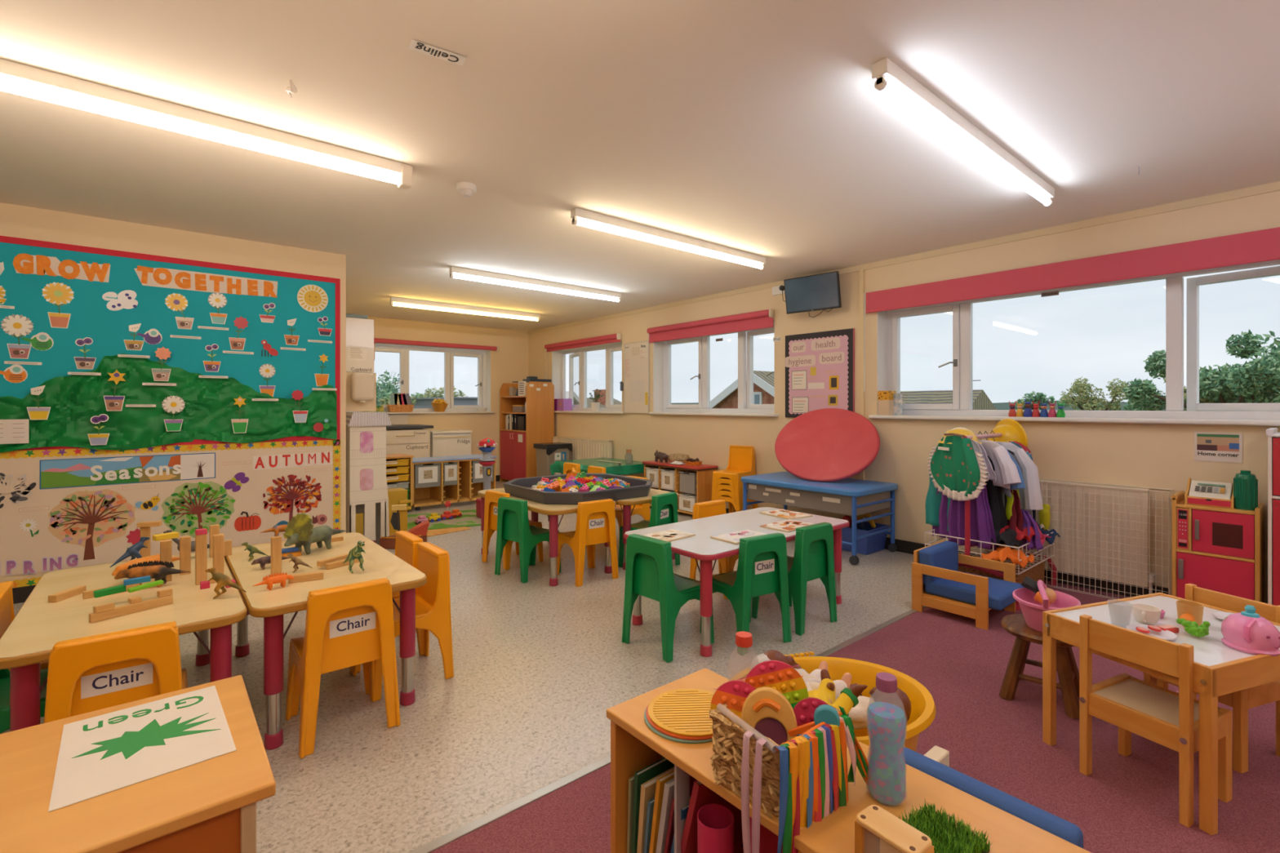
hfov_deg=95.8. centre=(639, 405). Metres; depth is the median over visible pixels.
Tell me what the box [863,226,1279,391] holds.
roller blind
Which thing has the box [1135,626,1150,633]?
tomato slice
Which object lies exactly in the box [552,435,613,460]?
radiator
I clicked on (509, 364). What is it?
wall
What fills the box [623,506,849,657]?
table
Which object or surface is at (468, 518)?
play mat
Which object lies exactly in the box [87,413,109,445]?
paper flower
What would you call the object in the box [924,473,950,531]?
costume
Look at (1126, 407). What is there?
tree
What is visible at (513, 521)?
plastic chair
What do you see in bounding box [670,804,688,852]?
picture book
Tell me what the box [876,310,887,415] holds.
trim
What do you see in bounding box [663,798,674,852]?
picture book
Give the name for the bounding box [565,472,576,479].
brick
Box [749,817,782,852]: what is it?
folder
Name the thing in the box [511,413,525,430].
file
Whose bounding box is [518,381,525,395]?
folder
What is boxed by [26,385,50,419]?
paper flower
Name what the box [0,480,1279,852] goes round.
floor
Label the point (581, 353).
window
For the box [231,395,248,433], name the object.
paper flower
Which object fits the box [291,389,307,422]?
paper flower
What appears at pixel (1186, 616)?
toy
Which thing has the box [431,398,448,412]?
fruit bowl
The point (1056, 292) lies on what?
label
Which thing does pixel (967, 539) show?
wire basket
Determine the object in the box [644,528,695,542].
board
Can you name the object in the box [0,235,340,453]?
display board
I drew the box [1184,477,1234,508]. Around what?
toy till
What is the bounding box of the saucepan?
[1160,608,1165,618]
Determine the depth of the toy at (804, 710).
1.07 m
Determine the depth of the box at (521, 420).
9.02 m
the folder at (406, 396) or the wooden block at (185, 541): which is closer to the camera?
the wooden block at (185, 541)
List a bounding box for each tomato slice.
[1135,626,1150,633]
[1147,625,1161,631]
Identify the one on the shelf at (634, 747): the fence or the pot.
the pot
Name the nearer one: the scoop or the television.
the scoop
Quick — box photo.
[1196,433,1239,451]
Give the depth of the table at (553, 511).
4.05 m
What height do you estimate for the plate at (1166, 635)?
0.013 m
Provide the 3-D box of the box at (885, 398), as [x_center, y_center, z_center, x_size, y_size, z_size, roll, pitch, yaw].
[2.158,-0.022,5.060,0.122,0.210,0.102,0,0,-40]
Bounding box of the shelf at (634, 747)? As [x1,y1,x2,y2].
[606,668,1091,852]
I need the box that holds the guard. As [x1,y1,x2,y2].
[975,478,1173,599]
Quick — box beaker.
[1176,600,1204,626]
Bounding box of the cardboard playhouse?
[346,412,391,540]
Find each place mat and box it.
[644,706,712,743]
[645,704,713,740]
[648,688,714,737]
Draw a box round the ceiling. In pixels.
[0,0,1279,331]
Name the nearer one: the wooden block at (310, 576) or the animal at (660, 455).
the wooden block at (310, 576)
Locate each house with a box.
[565,391,578,404]
[586,389,622,408]
[710,370,906,408]
[900,380,996,409]
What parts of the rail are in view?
hanging rail, frame, frame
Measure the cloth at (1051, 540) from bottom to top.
0.141 m
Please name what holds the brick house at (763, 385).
on the ground
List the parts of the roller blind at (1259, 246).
pull chain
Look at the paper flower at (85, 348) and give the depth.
3.85 m
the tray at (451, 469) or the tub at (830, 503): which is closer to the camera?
the tub at (830, 503)
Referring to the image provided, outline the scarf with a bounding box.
[1007,489,1025,540]
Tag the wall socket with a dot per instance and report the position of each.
(775, 290)
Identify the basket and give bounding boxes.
[386,404,413,412]
[708,697,841,820]
[924,528,1054,574]
[1012,580,1080,631]
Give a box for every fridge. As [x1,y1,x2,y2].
[430,429,471,457]
[1266,427,1279,605]
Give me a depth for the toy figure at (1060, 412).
4.05 m
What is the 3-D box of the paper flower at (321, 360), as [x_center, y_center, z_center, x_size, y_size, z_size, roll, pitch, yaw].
[-2.615,-0.293,4.756,0.108,0.271,0.003,0,0,-40]
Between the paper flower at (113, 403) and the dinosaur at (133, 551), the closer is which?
the dinosaur at (133, 551)
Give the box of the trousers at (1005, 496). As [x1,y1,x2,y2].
[995,492,1014,548]
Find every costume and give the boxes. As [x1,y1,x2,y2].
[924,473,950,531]
[927,432,988,501]
[1031,510,1035,521]
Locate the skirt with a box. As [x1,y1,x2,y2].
[932,484,995,550]
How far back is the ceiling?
2.63 m
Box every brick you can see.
[536,484,543,488]
[537,481,546,485]
[540,477,548,482]
[542,487,555,491]
[546,480,560,492]
[559,480,565,490]
[559,487,569,492]
[561,480,576,488]
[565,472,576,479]
[566,475,576,482]
[568,487,578,492]
[573,480,583,485]
[575,471,586,478]
[575,477,586,484]
[578,485,589,492]
[584,476,593,479]
[585,481,594,490]
[591,477,600,481]
[595,481,602,485]
[599,483,609,489]
[601,479,611,487]
[608,485,621,488]
[610,480,618,486]
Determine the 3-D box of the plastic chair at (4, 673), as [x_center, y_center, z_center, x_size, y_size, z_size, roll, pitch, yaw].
[-2.014,0.964,1.940,0.354,0.572,0.343,0,0,-40]
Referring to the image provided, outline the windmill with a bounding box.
[444,501,451,511]
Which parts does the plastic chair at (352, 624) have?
seat, panel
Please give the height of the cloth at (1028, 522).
0.263 m
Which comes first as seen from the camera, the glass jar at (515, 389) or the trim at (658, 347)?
the trim at (658, 347)
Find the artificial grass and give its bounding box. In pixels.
[898,798,991,852]
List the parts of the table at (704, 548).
leg, leg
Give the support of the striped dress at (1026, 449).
hanging from the rail
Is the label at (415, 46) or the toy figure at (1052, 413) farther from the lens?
the toy figure at (1052, 413)
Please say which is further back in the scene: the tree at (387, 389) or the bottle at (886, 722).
the tree at (387, 389)
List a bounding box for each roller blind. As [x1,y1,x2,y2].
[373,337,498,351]
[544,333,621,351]
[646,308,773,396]
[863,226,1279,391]
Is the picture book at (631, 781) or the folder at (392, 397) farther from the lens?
the folder at (392, 397)
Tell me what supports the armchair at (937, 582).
on the floor
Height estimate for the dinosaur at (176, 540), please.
0.145 m
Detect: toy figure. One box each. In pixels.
[1008,400,1016,417]
[1016,400,1023,417]
[1022,398,1031,417]
[1031,400,1039,417]
[1040,400,1048,417]
[1048,400,1056,417]
[1056,400,1065,417]
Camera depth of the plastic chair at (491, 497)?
4.59 m
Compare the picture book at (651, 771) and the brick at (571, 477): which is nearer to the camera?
the picture book at (651, 771)
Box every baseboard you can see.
[12,560,230,604]
[495,475,499,481]
[725,508,1170,596]
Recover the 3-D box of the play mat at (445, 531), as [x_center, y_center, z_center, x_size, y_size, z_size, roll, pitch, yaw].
[-2.274,1.247,5.829,0.820,0.005,0.820,0,0,42]
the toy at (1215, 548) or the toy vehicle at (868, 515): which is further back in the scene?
the toy vehicle at (868, 515)
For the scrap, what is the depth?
2.28 m
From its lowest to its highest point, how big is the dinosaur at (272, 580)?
0.061 m
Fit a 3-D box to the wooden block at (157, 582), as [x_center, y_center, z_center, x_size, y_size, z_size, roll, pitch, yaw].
[-1.830,0.669,2.143,0.026,0.020,0.100,0,0,34]
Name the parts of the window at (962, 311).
sash, handle, sash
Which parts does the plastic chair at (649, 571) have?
panel, seat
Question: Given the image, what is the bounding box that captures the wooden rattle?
[741,686,797,745]
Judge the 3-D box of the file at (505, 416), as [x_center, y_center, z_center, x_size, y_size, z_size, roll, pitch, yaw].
[-2.091,0.280,9.507,0.241,0.220,0.035,0,0,-40]
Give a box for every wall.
[0,202,346,582]
[346,316,528,475]
[528,190,1279,604]
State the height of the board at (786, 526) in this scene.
0.012 m
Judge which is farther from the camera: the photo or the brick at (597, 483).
the brick at (597, 483)
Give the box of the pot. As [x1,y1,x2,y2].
[697,804,733,852]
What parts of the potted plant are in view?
plant pot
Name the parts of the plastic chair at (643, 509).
seat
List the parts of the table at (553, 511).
leg, leg, leg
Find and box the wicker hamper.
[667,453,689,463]
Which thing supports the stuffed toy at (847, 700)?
in the tub at (923, 711)
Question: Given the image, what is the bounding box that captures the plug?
[779,284,784,290]
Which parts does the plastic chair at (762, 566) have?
seat, panel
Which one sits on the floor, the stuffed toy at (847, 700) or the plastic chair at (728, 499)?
the plastic chair at (728, 499)
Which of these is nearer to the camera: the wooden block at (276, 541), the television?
the wooden block at (276, 541)
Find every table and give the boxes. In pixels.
[0,551,247,732]
[224,532,426,750]
[477,488,616,586]
[547,488,679,569]
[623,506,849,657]
[741,471,897,564]
[1042,592,1279,835]
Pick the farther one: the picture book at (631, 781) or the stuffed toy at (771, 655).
the stuffed toy at (771, 655)
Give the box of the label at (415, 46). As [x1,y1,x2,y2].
[408,39,466,65]
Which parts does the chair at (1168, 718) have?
leg, rail, leg, cross rail, backrest, seat, cross rail, leg, rail, leg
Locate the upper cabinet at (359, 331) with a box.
[346,316,373,373]
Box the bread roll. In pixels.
[1044,587,1056,604]
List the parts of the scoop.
frame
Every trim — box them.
[374,342,490,411]
[386,411,494,413]
[408,605,926,852]
[527,181,1279,334]
[551,340,622,399]
[554,410,624,413]
[648,412,778,417]
[653,319,774,413]
[859,269,864,519]
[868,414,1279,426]
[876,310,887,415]
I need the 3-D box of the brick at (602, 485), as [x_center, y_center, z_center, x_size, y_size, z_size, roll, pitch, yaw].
[-0.289,0.665,4.556,0.104,0.095,0.078,0,0,44]
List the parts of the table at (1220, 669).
leg, rail, leg, leg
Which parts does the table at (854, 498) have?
leg, cross rail, lid, leg, cross rail, cross rail, cross rail, cross rail, leg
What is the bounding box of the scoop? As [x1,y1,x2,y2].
[786,704,839,737]
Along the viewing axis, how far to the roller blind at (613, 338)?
8.52 m
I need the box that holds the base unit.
[386,424,433,457]
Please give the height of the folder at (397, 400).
0.268 m
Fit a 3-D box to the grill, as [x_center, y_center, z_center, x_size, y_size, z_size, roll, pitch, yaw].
[1.742,0.798,2.571,0.070,0.044,0.120,0,0,40]
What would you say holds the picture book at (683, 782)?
on the shelf at (634, 747)
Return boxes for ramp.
[589,484,601,491]
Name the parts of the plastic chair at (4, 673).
seat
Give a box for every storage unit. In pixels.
[386,453,413,511]
[412,453,497,511]
[642,459,717,515]
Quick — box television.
[782,271,841,317]
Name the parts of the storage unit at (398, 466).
panel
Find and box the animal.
[571,467,577,475]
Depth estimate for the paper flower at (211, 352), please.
4.29 m
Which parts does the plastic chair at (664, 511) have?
seat, panel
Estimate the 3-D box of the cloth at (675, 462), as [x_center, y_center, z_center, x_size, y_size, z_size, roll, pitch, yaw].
[0.433,0.656,6.681,0.111,0.033,0.181,0,0,-40]
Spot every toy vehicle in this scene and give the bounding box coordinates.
[414,515,427,524]
[427,512,440,522]
[440,511,453,519]
[450,509,462,518]
[842,515,852,527]
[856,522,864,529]
[857,512,875,528]
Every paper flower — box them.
[0,285,6,304]
[0,314,33,359]
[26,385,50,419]
[41,281,74,328]
[74,337,96,369]
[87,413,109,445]
[103,369,125,411]
[123,323,144,350]
[151,346,171,381]
[161,395,185,431]
[164,293,194,328]
[203,343,220,371]
[208,292,226,324]
[228,316,248,350]
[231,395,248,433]
[258,364,275,396]
[259,302,275,323]
[284,318,299,345]
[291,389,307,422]
[314,353,328,386]
[317,316,332,335]
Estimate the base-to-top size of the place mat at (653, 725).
0.005 m
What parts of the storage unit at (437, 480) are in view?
upright panel, upright panel, upright panel, upright panel, upright panel, upright panel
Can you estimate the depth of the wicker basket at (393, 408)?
8.53 m
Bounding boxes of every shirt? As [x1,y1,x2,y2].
[977,440,1021,490]
[1004,448,1025,497]
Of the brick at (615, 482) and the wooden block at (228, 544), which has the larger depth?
the brick at (615, 482)
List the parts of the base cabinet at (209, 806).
panel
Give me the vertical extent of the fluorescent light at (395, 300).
0.103 m
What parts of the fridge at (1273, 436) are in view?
fridge door, fridge door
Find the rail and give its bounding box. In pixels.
[924,432,1057,610]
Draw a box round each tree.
[376,369,423,404]
[377,392,416,404]
[412,386,467,397]
[1014,391,1071,409]
[1058,376,1128,410]
[1111,404,1165,410]
[1121,349,1279,411]
[1161,373,1215,411]
[1225,328,1279,366]
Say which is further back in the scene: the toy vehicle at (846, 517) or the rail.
the toy vehicle at (846, 517)
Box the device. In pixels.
[522,376,551,382]
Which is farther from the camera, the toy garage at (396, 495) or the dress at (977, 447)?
the toy garage at (396, 495)
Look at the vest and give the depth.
3.73 m
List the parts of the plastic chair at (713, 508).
panel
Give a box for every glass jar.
[509,386,515,395]
[513,388,517,395]
[624,448,632,463]
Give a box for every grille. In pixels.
[552,435,613,441]
[1039,480,1149,492]
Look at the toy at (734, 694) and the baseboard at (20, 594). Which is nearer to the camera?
the toy at (734, 694)
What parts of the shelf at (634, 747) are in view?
panel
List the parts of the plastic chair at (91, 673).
panel, seat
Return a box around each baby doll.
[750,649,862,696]
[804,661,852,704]
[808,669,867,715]
[835,683,911,730]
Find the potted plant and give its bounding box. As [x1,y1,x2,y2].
[589,388,604,411]
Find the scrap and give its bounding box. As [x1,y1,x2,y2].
[285,80,297,97]
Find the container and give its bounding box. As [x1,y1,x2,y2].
[1233,470,1257,510]
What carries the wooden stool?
on the floor
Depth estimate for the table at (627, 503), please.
4.40 m
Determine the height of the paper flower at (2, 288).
0.131 m
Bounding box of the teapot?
[1221,604,1279,656]
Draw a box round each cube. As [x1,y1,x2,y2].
[554,399,557,410]
[557,398,572,410]
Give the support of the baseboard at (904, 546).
attached to the wall at (1154, 455)
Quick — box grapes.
[1176,618,1210,637]
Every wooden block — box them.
[48,585,86,602]
[82,583,139,599]
[88,595,173,622]
[93,584,126,598]
[93,602,115,613]
[123,575,151,586]
[127,579,164,592]
[128,595,142,604]
[137,520,161,527]
[140,526,151,557]
[152,531,178,541]
[156,587,172,597]
[160,539,172,582]
[179,536,191,575]
[195,528,207,535]
[195,533,207,585]
[200,580,209,589]
[208,575,227,583]
[209,524,219,557]
[213,533,224,574]
[224,539,231,555]
[271,536,281,574]
[281,546,298,553]
[281,551,301,557]
[288,571,323,583]
[316,553,348,567]
[324,559,359,569]
[330,535,343,542]
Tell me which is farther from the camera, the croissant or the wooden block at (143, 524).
the wooden block at (143, 524)
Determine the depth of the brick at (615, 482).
4.76 m
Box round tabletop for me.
[774,408,879,482]
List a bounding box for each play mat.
[389,526,471,537]
[407,509,480,531]
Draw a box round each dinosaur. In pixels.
[109,537,150,568]
[111,554,179,578]
[114,560,191,586]
[163,529,209,551]
[204,567,246,599]
[241,542,268,561]
[251,555,290,569]
[253,572,293,590]
[259,520,288,536]
[283,512,346,554]
[286,553,311,572]
[342,540,365,573]
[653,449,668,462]
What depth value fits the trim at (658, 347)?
7.46 m
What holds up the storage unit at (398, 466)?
on the floor
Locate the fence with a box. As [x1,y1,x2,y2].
[413,405,448,412]
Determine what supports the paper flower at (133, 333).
on the display board at (100, 348)
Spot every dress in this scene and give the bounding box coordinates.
[970,439,996,482]
[1008,440,1033,462]
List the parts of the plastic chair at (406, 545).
seat, panel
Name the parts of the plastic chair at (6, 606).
panel, seat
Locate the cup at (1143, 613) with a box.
[1131,604,1161,624]
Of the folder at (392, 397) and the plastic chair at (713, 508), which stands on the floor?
the plastic chair at (713, 508)
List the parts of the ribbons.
ribbon cord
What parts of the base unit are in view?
drawer, cupboard door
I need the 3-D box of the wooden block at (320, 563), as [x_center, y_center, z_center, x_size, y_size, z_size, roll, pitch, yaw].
[-1.372,0.696,2.614,0.026,0.024,0.170,0,0,26]
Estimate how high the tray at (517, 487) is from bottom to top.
0.093 m
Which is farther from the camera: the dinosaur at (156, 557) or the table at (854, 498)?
the table at (854, 498)
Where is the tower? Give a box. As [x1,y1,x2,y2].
[475,437,497,518]
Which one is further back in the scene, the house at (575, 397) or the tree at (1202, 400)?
the house at (575, 397)
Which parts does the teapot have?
teapot handle, lid knob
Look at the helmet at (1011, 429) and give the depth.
4.10 m
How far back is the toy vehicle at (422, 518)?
6.04 m
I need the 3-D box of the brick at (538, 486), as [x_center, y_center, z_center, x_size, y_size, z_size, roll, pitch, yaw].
[-0.773,0.664,4.650,0.108,0.046,0.057,0,0,7]
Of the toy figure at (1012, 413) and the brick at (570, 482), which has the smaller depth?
the toy figure at (1012, 413)
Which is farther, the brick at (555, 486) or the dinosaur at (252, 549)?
the brick at (555, 486)
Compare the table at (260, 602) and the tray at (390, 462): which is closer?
the table at (260, 602)
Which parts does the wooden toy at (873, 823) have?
post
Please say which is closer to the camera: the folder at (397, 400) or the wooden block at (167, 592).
the wooden block at (167, 592)
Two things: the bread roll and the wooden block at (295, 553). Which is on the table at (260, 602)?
the wooden block at (295, 553)
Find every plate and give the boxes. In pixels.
[1126,624,1177,639]
[1212,612,1235,620]
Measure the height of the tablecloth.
0.264 m
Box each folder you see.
[388,392,397,410]
[394,393,401,404]
[399,393,407,404]
[402,393,411,404]
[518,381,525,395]
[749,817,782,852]
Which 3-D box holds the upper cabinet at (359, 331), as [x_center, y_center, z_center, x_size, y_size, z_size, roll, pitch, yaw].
[-2.784,-0.529,5.451,0.255,0.472,1.003,0,0,-40]
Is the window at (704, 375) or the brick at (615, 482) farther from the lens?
the window at (704, 375)
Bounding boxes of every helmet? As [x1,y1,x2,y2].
[937,426,982,444]
[987,418,1027,447]
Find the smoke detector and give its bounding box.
[456,181,476,197]
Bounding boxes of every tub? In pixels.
[512,404,524,412]
[730,651,936,751]
[746,483,890,515]
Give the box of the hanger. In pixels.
[990,430,1014,455]
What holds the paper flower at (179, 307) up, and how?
on the display board at (100, 348)
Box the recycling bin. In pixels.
[533,442,572,476]
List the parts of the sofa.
arm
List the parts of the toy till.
cheek panel, drawer, cheek panel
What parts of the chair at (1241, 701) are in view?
leg, leg, cross rail, backrest, leg, rail, leg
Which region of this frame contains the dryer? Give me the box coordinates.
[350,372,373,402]
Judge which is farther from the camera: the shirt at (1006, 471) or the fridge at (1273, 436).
the shirt at (1006, 471)
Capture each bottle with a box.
[733,631,752,681]
[866,672,906,805]
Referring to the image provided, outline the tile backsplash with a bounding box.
[387,413,408,424]
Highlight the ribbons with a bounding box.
[741,706,869,852]
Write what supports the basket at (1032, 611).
on the wooden stool
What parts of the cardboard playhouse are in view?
panel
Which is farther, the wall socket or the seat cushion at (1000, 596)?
the wall socket
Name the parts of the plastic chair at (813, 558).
seat, panel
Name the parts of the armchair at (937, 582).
arm, frame, arm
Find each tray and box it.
[346,313,367,319]
[386,457,408,466]
[386,465,409,474]
[386,473,409,482]
[386,480,409,488]
[413,462,441,488]
[443,462,458,485]
[471,460,493,483]
[502,473,652,504]
[644,466,658,488]
[659,468,675,490]
[678,470,697,493]
[678,493,697,512]
[684,460,702,466]
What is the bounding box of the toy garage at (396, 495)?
[387,487,411,533]
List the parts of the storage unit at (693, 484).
upright panel, upright panel, upright panel, upright panel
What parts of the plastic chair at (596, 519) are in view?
seat, panel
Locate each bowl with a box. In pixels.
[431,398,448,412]
[475,408,487,411]
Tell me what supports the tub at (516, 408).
on the bookcase at (517, 453)
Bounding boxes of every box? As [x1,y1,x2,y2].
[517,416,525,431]
[841,520,889,555]
[877,391,896,415]
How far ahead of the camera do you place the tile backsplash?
8.53 m
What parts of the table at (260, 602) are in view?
leg, leg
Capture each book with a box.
[626,776,634,852]
[631,757,674,852]
[636,766,674,852]
[644,798,654,852]
[648,769,674,852]
[655,778,674,852]
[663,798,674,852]
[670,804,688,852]
[674,764,743,852]
[680,780,742,852]
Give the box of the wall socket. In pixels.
[772,284,785,295]
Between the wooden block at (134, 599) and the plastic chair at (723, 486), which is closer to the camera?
the wooden block at (134, 599)
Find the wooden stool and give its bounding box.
[999,613,1079,718]
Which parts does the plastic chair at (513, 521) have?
panel, seat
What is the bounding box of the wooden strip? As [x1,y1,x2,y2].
[596,460,622,462]
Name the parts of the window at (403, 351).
sash, sash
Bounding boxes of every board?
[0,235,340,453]
[0,440,341,588]
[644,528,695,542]
[710,529,768,544]
[759,509,813,519]
[760,519,813,532]
[784,328,854,417]
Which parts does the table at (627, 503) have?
leg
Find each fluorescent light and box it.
[0,57,413,190]
[390,297,540,321]
[448,266,621,302]
[570,207,765,269]
[871,57,1054,206]
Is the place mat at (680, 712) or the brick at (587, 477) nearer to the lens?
the place mat at (680, 712)
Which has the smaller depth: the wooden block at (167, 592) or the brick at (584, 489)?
the wooden block at (167, 592)
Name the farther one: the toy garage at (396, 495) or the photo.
the toy garage at (396, 495)
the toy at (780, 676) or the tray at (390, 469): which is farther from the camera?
the tray at (390, 469)
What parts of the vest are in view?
reflective trim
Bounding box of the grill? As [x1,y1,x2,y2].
[1021,576,1039,593]
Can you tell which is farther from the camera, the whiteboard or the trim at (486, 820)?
the whiteboard
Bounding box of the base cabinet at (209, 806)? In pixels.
[0,675,275,852]
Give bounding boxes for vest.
[1001,487,1019,520]
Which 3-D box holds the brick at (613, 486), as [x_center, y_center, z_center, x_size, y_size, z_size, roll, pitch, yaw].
[-0.192,0.669,4.551,0.101,0.076,0.070,0,0,35]
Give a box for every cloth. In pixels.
[669,461,684,464]
[977,527,1022,547]
[981,543,1034,568]
[1000,524,1044,542]
[1020,508,1043,551]
[1035,521,1060,544]
[1035,522,1051,545]
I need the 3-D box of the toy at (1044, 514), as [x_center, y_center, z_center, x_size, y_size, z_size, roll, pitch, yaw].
[2.807,0.795,4.015,0.081,0.226,0.070,0,0,-40]
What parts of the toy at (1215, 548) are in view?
panel, corner rail, door handle, control panel, door handle, cupboard door, microwave door, panel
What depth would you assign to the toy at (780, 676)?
1.13 m
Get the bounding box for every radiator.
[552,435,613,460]
[1024,480,1155,594]
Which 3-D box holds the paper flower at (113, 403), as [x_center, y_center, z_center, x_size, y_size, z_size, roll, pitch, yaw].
[-3.551,-0.104,3.911,0.112,0.283,0.003,0,0,-40]
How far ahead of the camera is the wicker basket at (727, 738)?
1.03 m
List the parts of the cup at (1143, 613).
cup handle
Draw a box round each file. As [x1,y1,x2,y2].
[505,416,506,429]
[507,416,509,429]
[509,413,511,429]
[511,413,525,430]
[515,414,525,430]
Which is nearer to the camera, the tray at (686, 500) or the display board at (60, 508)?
the display board at (60, 508)
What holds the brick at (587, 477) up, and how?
in the tray at (517, 487)
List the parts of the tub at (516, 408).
tub lid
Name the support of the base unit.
on the floor
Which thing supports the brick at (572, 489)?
in the tray at (517, 487)
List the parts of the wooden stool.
leg, leg, seat, leg, leg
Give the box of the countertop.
[386,424,433,429]
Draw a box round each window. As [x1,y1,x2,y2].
[347,344,485,412]
[560,342,622,411]
[663,322,773,413]
[887,259,1279,420]
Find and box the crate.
[958,551,1044,587]
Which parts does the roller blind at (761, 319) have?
pull chain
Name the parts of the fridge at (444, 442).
door handle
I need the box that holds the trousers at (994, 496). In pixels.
[985,455,1005,546]
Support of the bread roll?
in the basket at (1032, 611)
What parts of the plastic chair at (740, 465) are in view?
seat, panel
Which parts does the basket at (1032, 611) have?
basket handle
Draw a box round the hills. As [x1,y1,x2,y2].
[380,400,1213,411]
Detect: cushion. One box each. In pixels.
[918,541,958,584]
[924,570,1024,610]
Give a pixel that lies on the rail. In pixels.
(967, 546)
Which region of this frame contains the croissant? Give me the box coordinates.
[1034,591,1049,606]
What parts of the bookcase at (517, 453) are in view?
cupboard door, shelf, panel, shelf, shelf, cupboard door, panel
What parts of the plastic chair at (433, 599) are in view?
seat, panel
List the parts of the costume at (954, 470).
pocket trim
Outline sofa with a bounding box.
[902,746,1083,848]
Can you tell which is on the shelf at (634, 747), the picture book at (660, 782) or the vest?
the picture book at (660, 782)
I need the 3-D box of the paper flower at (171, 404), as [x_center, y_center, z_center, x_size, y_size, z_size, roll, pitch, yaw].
[-3.313,0.056,4.111,0.130,0.255,0.002,0,0,-40]
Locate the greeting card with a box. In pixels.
[893,392,902,415]
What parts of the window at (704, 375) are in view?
sash, handle, sash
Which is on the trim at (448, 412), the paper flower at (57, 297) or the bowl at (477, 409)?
the bowl at (477, 409)
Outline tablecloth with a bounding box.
[550,457,644,475]
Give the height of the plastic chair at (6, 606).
0.572 m
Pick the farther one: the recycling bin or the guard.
the recycling bin
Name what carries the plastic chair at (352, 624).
on the floor
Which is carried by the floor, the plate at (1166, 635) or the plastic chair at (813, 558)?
the plastic chair at (813, 558)
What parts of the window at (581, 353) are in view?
sash, sash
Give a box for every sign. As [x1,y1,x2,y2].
[48,685,236,812]
[1194,431,1242,462]
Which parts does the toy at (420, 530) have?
trim rail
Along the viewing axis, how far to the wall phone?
7.87 m
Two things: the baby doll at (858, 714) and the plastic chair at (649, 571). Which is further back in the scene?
the plastic chair at (649, 571)
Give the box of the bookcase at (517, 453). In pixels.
[499,381,554,481]
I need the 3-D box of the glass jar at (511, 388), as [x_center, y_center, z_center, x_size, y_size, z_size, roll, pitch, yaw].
[-2.090,-0.225,9.460,0.100,0.150,0.098,0,0,-40]
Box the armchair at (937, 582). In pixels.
[911,541,1024,630]
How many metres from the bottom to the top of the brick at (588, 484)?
0.066 m
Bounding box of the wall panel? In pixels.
[346,372,376,411]
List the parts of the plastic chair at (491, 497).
panel, seat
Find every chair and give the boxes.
[0,581,48,670]
[0,668,48,733]
[44,621,187,723]
[284,577,400,758]
[349,530,422,673]
[351,542,453,702]
[481,489,543,570]
[494,497,560,583]
[557,498,618,586]
[563,462,580,514]
[587,466,605,473]
[614,475,650,534]
[617,492,679,567]
[622,533,714,662]
[689,499,738,599]
[699,533,791,656]
[711,444,755,504]
[715,451,757,511]
[715,483,757,511]
[716,488,755,512]
[718,495,755,513]
[751,522,837,635]
[1079,614,1231,827]
[1143,583,1279,773]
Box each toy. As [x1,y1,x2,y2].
[379,504,429,549]
[708,680,755,724]
[738,660,808,709]
[793,697,834,726]
[854,804,933,852]
[1039,503,1050,529]
[1170,490,1264,603]
[1178,613,1195,622]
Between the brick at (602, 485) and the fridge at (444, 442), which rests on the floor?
the fridge at (444, 442)
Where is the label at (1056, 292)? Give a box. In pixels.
[1040,290,1058,297]
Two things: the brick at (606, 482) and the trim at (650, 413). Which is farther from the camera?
the trim at (650, 413)
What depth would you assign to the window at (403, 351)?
9.20 m
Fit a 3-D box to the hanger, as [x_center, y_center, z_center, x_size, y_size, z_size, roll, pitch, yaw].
[2.458,0.254,4.014,0.014,0.164,0.346,0,0,-15]
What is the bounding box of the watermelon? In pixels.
[1156,624,1178,633]
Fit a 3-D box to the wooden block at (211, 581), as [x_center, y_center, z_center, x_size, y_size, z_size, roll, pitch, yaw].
[-1.720,0.710,2.362,0.060,0.020,0.020,0,0,-40]
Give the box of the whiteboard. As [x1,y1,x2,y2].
[623,340,649,413]
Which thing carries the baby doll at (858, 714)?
in the tub at (923, 711)
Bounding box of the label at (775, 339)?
[773,336,780,341]
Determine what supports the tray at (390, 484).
on the storage unit at (398, 466)
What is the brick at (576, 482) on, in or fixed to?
in the tray at (517, 487)
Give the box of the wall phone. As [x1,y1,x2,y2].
[620,382,623,391]
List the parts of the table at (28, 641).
leg, leg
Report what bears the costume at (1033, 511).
hanging from the rail
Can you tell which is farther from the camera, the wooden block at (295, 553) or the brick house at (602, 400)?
the brick house at (602, 400)
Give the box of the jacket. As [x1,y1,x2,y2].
[994,441,1043,517]

